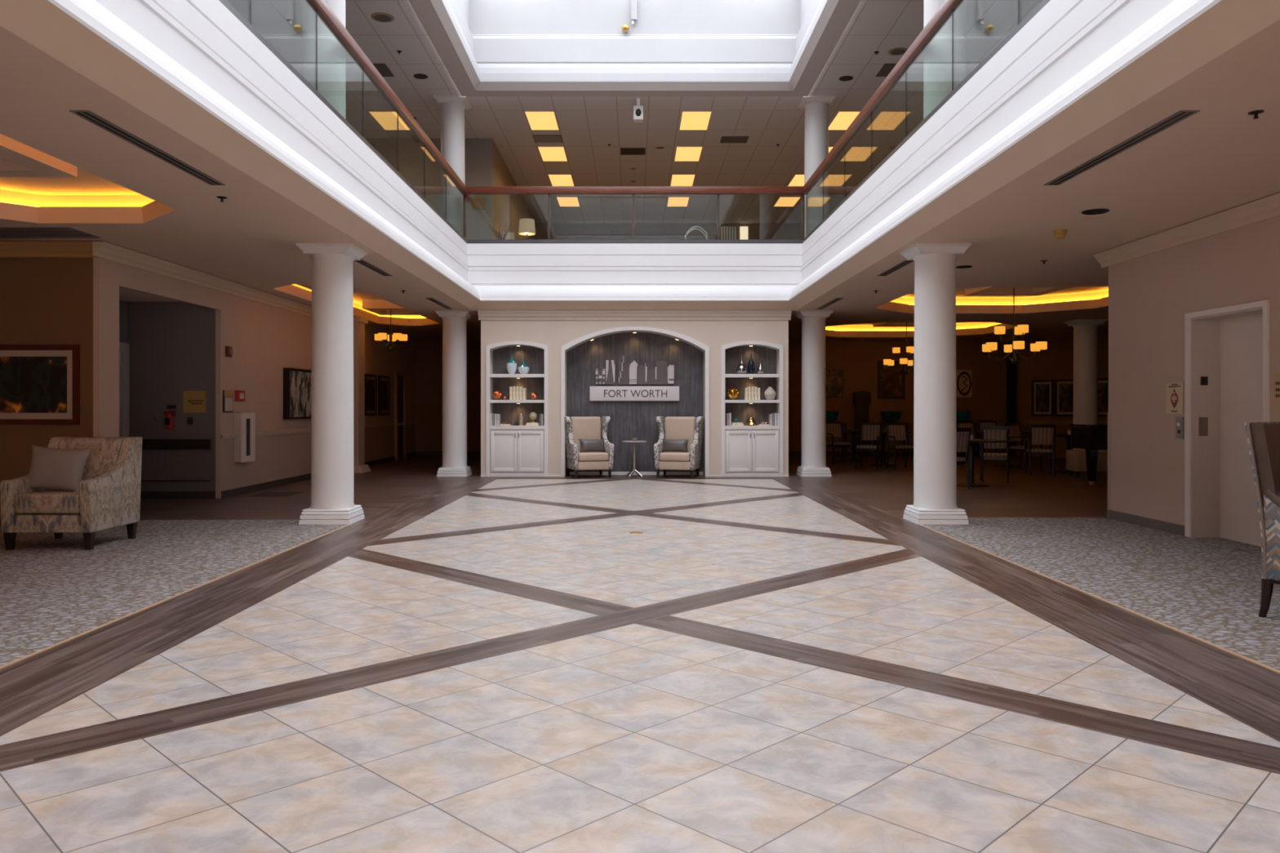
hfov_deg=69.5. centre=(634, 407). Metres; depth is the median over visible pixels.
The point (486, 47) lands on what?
skylight well
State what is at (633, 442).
side table
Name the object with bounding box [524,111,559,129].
recessed light
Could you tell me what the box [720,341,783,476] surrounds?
bookcase
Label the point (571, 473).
baseboard
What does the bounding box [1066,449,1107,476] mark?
upholstered bench
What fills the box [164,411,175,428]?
fire extinguisher
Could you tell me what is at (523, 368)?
vase
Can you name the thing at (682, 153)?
recessed light
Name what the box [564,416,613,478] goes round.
chair
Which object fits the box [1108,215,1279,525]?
wall
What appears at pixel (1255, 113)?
sprinkler head
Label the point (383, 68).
ceiling vent
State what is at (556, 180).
recessed light
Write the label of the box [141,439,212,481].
handrail
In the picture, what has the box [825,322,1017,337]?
ceiling
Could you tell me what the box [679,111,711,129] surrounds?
recessed light
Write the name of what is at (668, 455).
seat cushion
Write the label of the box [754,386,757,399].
book
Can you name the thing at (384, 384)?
artwork
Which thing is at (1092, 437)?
grand piano
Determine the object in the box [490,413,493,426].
book
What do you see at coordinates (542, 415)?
book
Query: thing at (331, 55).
column
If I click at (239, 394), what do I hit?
station
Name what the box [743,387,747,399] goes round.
book
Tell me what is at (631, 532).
floor outlet
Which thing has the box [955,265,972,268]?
ceiling speaker
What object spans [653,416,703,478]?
chair
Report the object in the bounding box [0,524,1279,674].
trim
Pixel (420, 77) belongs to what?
grille
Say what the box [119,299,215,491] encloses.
wall
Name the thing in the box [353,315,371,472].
column
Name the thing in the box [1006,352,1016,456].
trim
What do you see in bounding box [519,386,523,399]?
book
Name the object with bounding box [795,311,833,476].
column
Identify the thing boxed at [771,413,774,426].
book
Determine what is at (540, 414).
book
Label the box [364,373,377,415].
framed picture
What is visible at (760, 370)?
metallic vase
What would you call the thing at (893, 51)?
grille
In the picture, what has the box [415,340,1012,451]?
wall
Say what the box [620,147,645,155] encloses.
ceiling vent
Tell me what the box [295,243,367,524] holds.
column
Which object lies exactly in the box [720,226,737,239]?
lounge chair
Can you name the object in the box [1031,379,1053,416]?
framed picture
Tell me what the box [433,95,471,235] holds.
column
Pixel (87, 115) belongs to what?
ceiling vent
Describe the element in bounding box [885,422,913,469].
dining chair
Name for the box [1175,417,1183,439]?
plate
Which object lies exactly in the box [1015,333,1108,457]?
wall
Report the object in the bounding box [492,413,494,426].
book
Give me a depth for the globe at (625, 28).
16.86 m
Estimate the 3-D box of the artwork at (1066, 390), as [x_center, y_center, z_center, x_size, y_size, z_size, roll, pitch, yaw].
[10.835,-0.250,23.176,0.005,0.710,0.380,0,0,-34]
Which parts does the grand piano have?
piano lid, leg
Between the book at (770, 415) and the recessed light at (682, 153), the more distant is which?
the recessed light at (682, 153)
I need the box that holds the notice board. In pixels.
[222,390,233,412]
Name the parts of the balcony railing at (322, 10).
handrail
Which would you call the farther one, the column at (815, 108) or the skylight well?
the column at (815, 108)
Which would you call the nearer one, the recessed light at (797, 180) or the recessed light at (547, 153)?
the recessed light at (547, 153)
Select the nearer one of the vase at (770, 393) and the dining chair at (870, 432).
the vase at (770, 393)
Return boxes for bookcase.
[485,341,548,476]
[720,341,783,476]
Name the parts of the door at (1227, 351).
jamb plate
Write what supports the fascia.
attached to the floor
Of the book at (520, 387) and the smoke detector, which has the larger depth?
the book at (520, 387)
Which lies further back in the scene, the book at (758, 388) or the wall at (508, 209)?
the wall at (508, 209)
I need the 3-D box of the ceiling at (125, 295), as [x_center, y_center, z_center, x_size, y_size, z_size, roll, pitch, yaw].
[-6.483,-1.487,11.515,1.234,0.001,2.830,0,0,0]
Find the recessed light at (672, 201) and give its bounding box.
[666,196,689,206]
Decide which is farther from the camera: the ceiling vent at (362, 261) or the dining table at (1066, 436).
the dining table at (1066, 436)
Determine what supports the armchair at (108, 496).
on the floor
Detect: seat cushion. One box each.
[14,488,79,513]
[577,451,608,461]
[659,451,690,461]
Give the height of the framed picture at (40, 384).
0.865 m
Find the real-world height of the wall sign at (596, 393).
0.274 m
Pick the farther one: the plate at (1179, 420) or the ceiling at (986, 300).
the ceiling at (986, 300)
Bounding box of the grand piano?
[1069,423,1107,485]
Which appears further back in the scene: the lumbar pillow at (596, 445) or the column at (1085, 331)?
the column at (1085, 331)
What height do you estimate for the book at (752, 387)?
0.250 m
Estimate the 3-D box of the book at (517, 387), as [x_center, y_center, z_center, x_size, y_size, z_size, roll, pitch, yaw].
[-2.171,-0.274,17.200,0.058,0.250,0.160,0,0,0]
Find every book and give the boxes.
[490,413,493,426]
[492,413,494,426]
[494,413,497,426]
[497,413,500,426]
[499,423,511,426]
[509,386,512,399]
[512,386,515,399]
[515,386,519,399]
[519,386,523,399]
[522,387,526,399]
[525,423,539,426]
[526,422,538,424]
[539,413,541,426]
[541,413,543,426]
[725,413,728,426]
[728,413,731,426]
[731,422,742,424]
[731,423,743,426]
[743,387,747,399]
[746,386,751,399]
[750,386,754,399]
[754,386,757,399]
[757,387,759,399]
[758,423,769,426]
[768,413,772,426]
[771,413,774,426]
[774,413,777,426]
[777,413,778,426]
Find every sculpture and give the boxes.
[595,355,674,384]
[726,387,739,399]
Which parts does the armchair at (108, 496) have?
leg, arm, seat rail, leg, leg, backrest, arm, leg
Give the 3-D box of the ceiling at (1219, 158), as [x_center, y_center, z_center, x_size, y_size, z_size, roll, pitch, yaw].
[2.700,-1.790,10.300,23.800,0.001,28.600,0,0,0]
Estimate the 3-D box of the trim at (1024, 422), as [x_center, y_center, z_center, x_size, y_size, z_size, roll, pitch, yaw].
[12.230,0.375,21.100,0.050,0.110,7.378,0,0,-34]
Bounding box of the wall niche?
[566,332,703,475]
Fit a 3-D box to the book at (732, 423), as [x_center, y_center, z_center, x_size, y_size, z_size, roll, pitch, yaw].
[1.906,0.286,17.200,0.199,0.030,0.171,0,0,0]
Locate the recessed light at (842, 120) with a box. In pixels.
[828,111,860,129]
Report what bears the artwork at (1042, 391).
attached to the framed picture at (1042, 391)
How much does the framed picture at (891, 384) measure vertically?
1.000 m
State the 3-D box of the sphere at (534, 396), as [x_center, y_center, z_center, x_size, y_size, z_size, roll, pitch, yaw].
[-1.868,-0.220,17.200,0.136,0.139,0.143,0,0,0]
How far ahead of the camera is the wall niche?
17.49 m
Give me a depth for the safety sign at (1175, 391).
9.31 m
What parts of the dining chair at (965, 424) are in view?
rail, backrest, leg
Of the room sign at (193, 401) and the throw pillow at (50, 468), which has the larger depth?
the room sign at (193, 401)
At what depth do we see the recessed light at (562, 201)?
25.90 m
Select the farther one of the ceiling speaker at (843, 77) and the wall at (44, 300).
the ceiling speaker at (843, 77)
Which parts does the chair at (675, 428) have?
leg, seat rail, backrest, leg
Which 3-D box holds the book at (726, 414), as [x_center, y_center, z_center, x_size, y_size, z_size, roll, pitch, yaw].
[1.726,0.216,17.200,0.043,0.230,0.160,0,0,0]
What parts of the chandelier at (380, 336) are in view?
lamp shade, lamp shade, stem, lamp shade, lamp shade, lamp shade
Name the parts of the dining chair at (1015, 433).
leg, rail, backrest, seat frame, armrest, leg, seat, leg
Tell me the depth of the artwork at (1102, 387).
22.39 m
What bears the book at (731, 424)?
on the bookcase at (746, 451)
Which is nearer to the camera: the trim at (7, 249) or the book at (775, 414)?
the trim at (7, 249)
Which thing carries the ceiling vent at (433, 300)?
in the ceiling at (1219, 158)
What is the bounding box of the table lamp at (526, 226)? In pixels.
[518,217,535,239]
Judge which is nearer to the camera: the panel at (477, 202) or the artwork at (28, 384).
the artwork at (28, 384)
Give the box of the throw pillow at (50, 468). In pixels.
[27,444,91,491]
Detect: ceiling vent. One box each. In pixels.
[0,226,100,238]
[69,110,225,185]
[354,258,391,275]
[373,63,394,76]
[426,297,453,309]
[532,134,563,142]
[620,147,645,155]
[718,135,750,143]
[816,297,843,309]
[875,63,896,76]
[877,259,914,275]
[1044,110,1199,185]
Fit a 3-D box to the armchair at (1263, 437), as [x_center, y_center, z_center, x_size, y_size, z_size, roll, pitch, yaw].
[4.284,0.682,5.452,0.836,1.186,0.961,0,0,-28]
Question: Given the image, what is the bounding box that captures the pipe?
[631,0,637,24]
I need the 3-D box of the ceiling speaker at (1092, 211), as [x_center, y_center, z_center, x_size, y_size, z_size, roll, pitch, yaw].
[4.193,-1.783,8.404,0.230,0.012,0.230,0,0,0]
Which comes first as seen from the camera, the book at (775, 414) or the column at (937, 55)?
the column at (937, 55)
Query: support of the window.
in the wall at (478, 152)
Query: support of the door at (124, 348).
in the wall at (172, 344)
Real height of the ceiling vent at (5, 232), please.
0.011 m
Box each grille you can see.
[373,14,391,22]
[415,75,426,79]
[840,76,851,80]
[890,48,905,54]
[1084,210,1106,214]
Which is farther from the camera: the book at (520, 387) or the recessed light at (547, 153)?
the recessed light at (547, 153)
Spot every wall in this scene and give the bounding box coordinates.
[0,257,93,515]
[93,257,415,498]
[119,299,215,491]
[364,137,801,239]
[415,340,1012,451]
[480,320,788,476]
[493,140,537,239]
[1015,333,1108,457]
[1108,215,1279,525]
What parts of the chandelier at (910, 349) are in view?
lamp shade, lamp shade, lamp shade, stem, lamp shade, lamp shade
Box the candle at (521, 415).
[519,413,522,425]
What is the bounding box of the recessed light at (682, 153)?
[674,146,702,160]
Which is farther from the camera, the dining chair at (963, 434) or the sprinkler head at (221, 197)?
the dining chair at (963, 434)
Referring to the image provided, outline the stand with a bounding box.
[684,226,707,239]
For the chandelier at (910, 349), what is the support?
hanging from the ceiling at (877, 329)
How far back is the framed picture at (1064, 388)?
23.23 m
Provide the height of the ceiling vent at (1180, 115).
0.006 m
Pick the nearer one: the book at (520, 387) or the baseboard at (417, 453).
the book at (520, 387)
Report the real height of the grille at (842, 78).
0.002 m
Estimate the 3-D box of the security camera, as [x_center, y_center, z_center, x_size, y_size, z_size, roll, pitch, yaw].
[0.069,-5.600,17.331,0.180,0.420,0.238,0,0,0]
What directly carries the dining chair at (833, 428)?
on the floor
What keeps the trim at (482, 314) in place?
attached to the wall at (555, 334)
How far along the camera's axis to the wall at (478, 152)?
19.90 m
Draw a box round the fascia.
[0,0,1279,310]
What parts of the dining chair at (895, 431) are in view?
leg, leg, rail, backrest, seat, seat frame, leg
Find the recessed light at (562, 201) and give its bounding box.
[555,196,580,206]
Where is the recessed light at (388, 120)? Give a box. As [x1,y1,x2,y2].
[368,111,409,129]
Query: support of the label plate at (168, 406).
attached to the wall at (172, 344)
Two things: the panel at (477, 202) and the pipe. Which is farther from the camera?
the panel at (477, 202)
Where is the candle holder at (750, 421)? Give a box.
[746,417,755,426]
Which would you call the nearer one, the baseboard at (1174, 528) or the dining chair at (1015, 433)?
the baseboard at (1174, 528)
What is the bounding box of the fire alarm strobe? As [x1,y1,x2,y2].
[225,346,233,356]
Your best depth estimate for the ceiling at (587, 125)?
18.56 m
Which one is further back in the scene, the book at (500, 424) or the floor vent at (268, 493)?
the book at (500, 424)
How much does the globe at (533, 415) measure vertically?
0.197 m
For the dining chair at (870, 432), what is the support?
on the floor
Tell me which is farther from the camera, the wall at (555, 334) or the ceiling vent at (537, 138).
the ceiling vent at (537, 138)
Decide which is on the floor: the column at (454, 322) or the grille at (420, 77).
the column at (454, 322)
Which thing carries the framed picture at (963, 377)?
attached to the wall at (858, 360)
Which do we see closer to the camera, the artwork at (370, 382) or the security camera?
the security camera
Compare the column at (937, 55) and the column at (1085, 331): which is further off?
the column at (1085, 331)
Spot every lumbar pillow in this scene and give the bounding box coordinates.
[578,439,604,452]
[662,439,688,452]
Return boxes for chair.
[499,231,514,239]
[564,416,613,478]
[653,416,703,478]
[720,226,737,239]
[826,421,852,464]
[854,422,882,469]
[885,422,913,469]
[956,420,985,462]
[956,427,972,488]
[977,420,1003,460]
[979,426,1009,483]
[1004,422,1041,470]
[1024,424,1055,475]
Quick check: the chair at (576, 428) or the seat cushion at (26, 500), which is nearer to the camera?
the seat cushion at (26, 500)
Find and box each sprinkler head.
[216,195,226,202]
[1248,109,1264,119]
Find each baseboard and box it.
[0,491,215,524]
[221,452,415,498]
[415,451,1004,456]
[480,471,788,476]
[1107,509,1184,536]
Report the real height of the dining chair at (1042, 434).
0.963 m
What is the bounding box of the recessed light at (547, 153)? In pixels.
[537,146,568,160]
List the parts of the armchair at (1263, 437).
leg, arm, seat frame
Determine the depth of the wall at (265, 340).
14.08 m
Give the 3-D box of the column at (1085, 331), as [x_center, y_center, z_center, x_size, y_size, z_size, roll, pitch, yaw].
[9.250,-0.260,18.950,0.600,3.060,0.600,0,0,0]
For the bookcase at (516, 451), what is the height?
2.505 m
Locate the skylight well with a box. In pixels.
[408,0,861,96]
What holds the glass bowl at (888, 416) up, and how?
on the console table
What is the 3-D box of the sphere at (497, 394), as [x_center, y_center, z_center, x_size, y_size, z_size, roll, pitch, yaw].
[-2.558,-0.238,17.200,0.167,0.175,0.178,0,0,0]
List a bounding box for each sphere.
[493,390,502,399]
[530,392,537,399]
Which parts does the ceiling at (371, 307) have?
dropped panel, dropped panel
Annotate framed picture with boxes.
[0,344,79,424]
[283,368,311,419]
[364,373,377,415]
[377,375,390,415]
[826,369,843,397]
[877,360,905,399]
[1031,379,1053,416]
[1054,378,1073,416]
[1097,377,1108,417]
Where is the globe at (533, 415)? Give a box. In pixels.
[529,412,537,422]
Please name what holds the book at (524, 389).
on the bookcase at (516, 451)
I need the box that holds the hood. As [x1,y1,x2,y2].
[853,392,871,404]
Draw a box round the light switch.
[186,417,192,424]
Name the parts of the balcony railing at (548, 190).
post, post, post, handrail, post, post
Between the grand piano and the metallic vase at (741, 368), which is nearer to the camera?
the grand piano
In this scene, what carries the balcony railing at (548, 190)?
on the fascia
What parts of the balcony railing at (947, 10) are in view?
handrail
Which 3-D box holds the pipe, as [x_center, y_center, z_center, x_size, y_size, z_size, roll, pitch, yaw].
[-0.012,-7.376,16.930,0.120,0.687,0.120,0,0,0]
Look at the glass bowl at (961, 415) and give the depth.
23.87 m
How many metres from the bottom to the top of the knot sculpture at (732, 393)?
0.225 m
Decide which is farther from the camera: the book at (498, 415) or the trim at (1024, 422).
the trim at (1024, 422)
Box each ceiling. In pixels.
[0,18,1279,340]
[0,133,175,222]
[119,287,181,302]
[226,0,1042,223]
[272,284,438,325]
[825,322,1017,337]
[875,286,1108,313]
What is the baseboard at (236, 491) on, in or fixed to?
attached to the wall at (265, 340)
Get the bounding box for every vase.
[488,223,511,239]
[506,354,516,373]
[518,360,528,373]
[736,355,746,373]
[747,352,754,373]
[756,358,764,373]
[764,386,776,399]
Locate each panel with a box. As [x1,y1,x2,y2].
[471,196,485,208]
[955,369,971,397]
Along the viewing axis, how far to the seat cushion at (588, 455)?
16.64 m
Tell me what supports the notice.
attached to the wall at (1150, 295)
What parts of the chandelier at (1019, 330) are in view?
lamp shade, lamp shade, arm, lamp shade, arm, arm, lamp shade, stem, arm, lamp shade, lamp shade, lamp shade, arm, arm, lamp shade, lamp shade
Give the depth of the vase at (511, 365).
17.13 m
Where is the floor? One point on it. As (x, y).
(474, 663)
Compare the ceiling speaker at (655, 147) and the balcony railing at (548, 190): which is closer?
the balcony railing at (548, 190)
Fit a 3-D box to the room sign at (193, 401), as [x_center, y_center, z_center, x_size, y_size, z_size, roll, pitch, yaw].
[-6.159,-0.089,12.922,0.313,0.308,0.014,0,0,0]
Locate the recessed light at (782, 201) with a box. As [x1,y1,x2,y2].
[773,196,800,206]
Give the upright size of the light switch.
0.103 m
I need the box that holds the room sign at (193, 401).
[182,390,205,412]
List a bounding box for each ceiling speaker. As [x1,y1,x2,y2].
[370,12,394,22]
[413,73,427,79]
[654,146,665,149]
[838,75,853,80]
[888,47,907,55]
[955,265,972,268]
[1081,208,1109,214]
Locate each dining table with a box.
[956,438,1010,487]
[977,431,1031,466]
[1052,433,1084,473]
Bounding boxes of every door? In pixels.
[119,342,129,437]
[394,371,405,460]
[1184,299,1269,546]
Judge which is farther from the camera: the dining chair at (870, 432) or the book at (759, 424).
the dining chair at (870, 432)
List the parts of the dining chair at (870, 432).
leg, leg, seat, seat frame, rail, backrest, leg, leg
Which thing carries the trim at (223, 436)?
attached to the wall at (265, 340)
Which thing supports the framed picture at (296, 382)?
attached to the wall at (265, 340)
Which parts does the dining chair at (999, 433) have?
leg, leg, rail, seat, seat frame, backrest, leg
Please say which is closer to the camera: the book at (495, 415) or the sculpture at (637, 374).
the book at (495, 415)
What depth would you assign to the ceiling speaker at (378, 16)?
13.71 m
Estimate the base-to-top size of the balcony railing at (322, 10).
1.070 m
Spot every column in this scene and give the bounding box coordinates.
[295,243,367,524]
[302,0,346,119]
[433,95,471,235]
[435,311,473,476]
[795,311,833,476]
[797,95,835,237]
[900,243,971,524]
[923,0,966,119]
[1063,319,1107,468]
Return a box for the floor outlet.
[629,531,642,533]
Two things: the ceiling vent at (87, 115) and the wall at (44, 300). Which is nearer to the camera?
the ceiling vent at (87, 115)
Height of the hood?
0.310 m
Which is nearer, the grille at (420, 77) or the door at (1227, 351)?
the door at (1227, 351)
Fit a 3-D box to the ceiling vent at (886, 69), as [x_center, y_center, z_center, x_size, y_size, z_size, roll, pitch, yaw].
[4.372,-5.804,15.871,0.304,0.009,0.600,0,0,0]
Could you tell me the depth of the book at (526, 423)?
17.12 m
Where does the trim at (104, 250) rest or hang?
attached to the wall at (265, 340)
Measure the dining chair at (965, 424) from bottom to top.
0.963 m
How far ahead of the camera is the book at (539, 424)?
17.11 m
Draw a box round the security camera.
[633,97,643,122]
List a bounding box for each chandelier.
[374,309,407,351]
[883,322,914,373]
[982,287,1047,364]
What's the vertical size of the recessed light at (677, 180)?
0.014 m
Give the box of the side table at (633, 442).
[622,440,646,477]
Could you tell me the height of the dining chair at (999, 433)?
0.963 m
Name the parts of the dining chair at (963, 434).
seat, seat frame, backrest, rail, leg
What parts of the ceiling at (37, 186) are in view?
dropped panel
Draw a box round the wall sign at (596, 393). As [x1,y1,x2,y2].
[589,386,679,400]
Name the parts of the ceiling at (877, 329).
dropped panel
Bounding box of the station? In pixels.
[235,390,244,401]
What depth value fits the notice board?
13.12 m
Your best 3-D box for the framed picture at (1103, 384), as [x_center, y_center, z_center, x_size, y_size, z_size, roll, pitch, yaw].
[11.324,-0.250,22.450,0.040,0.930,0.600,0,0,-34]
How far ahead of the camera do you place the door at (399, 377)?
22.78 m
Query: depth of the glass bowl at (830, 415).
23.86 m
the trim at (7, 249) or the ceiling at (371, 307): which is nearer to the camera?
the trim at (7, 249)
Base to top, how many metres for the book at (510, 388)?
0.245 m
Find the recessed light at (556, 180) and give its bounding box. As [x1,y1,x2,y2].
[547,173,574,186]
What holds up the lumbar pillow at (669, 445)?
on the chair at (675, 428)
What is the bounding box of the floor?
[0,456,1279,852]
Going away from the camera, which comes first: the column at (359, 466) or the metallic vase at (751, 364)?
the metallic vase at (751, 364)
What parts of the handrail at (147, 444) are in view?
rail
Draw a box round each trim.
[0,241,97,257]
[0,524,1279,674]
[92,241,419,346]
[215,310,221,498]
[220,422,416,439]
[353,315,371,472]
[477,310,791,319]
[560,326,709,476]
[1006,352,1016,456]
[1022,420,1107,425]
[1092,192,1279,267]
[1107,412,1110,509]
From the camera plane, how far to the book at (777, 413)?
17.12 m
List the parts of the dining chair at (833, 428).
leg, rail, backrest, seat, seat frame, leg, leg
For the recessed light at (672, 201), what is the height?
0.014 m
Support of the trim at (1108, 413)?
attached to the wall at (1150, 295)
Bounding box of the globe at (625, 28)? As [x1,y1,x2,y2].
[622,23,629,31]
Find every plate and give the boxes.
[166,404,176,408]
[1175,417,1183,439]
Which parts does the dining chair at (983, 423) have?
leg, rail, backrest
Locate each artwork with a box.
[0,356,66,413]
[289,370,311,417]
[366,378,374,410]
[380,380,387,410]
[1035,384,1049,412]
[1059,383,1073,412]
[1097,382,1107,412]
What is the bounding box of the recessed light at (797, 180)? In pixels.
[786,173,804,186]
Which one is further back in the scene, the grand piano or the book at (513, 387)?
the book at (513, 387)
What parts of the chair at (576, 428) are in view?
leg, leg, backrest, seat rail, leg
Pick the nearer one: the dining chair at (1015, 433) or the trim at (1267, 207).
the trim at (1267, 207)
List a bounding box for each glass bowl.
[826,411,839,421]
[880,411,902,422]
[956,411,971,421]
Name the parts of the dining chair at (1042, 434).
leg, leg, seat, seat frame, backrest, rail, leg, leg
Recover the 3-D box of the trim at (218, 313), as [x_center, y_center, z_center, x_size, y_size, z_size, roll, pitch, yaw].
[-5.831,-0.050,12.930,0.070,2.640,0.016,0,0,0]
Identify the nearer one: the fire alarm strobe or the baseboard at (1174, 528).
the baseboard at (1174, 528)
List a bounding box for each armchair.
[0,436,142,550]
[1244,422,1279,617]
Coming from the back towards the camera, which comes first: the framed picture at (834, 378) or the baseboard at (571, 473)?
the framed picture at (834, 378)
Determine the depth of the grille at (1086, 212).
8.41 m
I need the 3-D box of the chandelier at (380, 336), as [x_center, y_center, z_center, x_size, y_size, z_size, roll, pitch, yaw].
[-4.914,-1.595,18.560,0.637,0.910,0.642,0,0,0]
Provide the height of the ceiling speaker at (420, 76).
0.012 m
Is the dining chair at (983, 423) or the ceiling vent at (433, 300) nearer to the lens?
the ceiling vent at (433, 300)
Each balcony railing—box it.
[218,0,466,242]
[462,186,807,243]
[803,0,1049,242]
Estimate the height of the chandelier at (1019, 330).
1.320 m
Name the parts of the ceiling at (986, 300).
dropped panel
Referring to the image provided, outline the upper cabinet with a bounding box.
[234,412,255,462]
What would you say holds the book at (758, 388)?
on the bookcase at (746, 451)
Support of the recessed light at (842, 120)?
in the ceiling at (587, 125)
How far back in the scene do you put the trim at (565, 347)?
17.02 m
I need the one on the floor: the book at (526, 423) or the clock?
the clock
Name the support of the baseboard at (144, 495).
attached to the wall at (172, 344)
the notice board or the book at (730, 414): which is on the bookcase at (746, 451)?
the book at (730, 414)
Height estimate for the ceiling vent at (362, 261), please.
0.006 m
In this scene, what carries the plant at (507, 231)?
on the floor
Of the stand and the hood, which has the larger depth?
the hood
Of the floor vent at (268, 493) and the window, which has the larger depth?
the window
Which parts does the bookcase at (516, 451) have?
cabinet door, shelf, shelf, shelf, panel, cabinet door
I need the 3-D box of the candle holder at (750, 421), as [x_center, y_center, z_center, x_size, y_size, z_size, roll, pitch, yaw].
[2.167,0.252,17.197,0.176,0.160,0.182,0,0,0]
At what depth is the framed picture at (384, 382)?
21.27 m
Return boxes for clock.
[853,391,871,457]
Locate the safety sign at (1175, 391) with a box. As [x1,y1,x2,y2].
[1166,382,1183,413]
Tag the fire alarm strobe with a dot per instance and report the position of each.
(228, 350)
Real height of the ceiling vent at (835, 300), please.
0.006 m
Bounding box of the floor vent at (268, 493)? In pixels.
[249,491,304,496]
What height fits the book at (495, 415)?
0.220 m
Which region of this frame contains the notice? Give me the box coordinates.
[1273,373,1279,408]
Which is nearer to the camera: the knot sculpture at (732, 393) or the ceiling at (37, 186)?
the ceiling at (37, 186)
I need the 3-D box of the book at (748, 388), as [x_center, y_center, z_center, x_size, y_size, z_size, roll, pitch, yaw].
[2.131,-0.271,17.200,0.055,0.245,0.160,0,0,0]
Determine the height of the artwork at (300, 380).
0.780 m
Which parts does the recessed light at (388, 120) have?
light frame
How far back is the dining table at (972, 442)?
15.06 m
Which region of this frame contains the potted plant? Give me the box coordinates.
[631,435,637,440]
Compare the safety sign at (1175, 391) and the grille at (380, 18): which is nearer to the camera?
the safety sign at (1175, 391)
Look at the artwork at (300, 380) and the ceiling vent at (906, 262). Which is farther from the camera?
the artwork at (300, 380)
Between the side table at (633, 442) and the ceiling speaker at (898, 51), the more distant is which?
the side table at (633, 442)
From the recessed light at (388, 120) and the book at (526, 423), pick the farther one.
the recessed light at (388, 120)
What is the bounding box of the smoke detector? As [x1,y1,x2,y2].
[1053,229,1066,239]
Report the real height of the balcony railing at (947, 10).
1.070 m
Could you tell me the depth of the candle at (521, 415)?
17.18 m
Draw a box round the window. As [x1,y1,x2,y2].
[739,226,747,239]
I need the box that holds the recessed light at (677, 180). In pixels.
[670,173,695,186]
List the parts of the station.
pull handle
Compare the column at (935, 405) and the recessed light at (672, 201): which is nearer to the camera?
the column at (935, 405)
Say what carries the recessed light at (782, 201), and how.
in the ceiling at (587, 125)
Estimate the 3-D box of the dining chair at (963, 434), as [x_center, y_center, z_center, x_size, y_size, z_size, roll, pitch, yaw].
[4.955,0.791,14.568,0.504,0.963,0.548,0,0,-20]
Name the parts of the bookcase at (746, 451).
cabinet door, panel, shelf, shelf, shelf, cabinet door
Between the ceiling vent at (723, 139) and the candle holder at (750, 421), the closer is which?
the candle holder at (750, 421)
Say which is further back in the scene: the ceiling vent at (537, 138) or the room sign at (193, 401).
the ceiling vent at (537, 138)

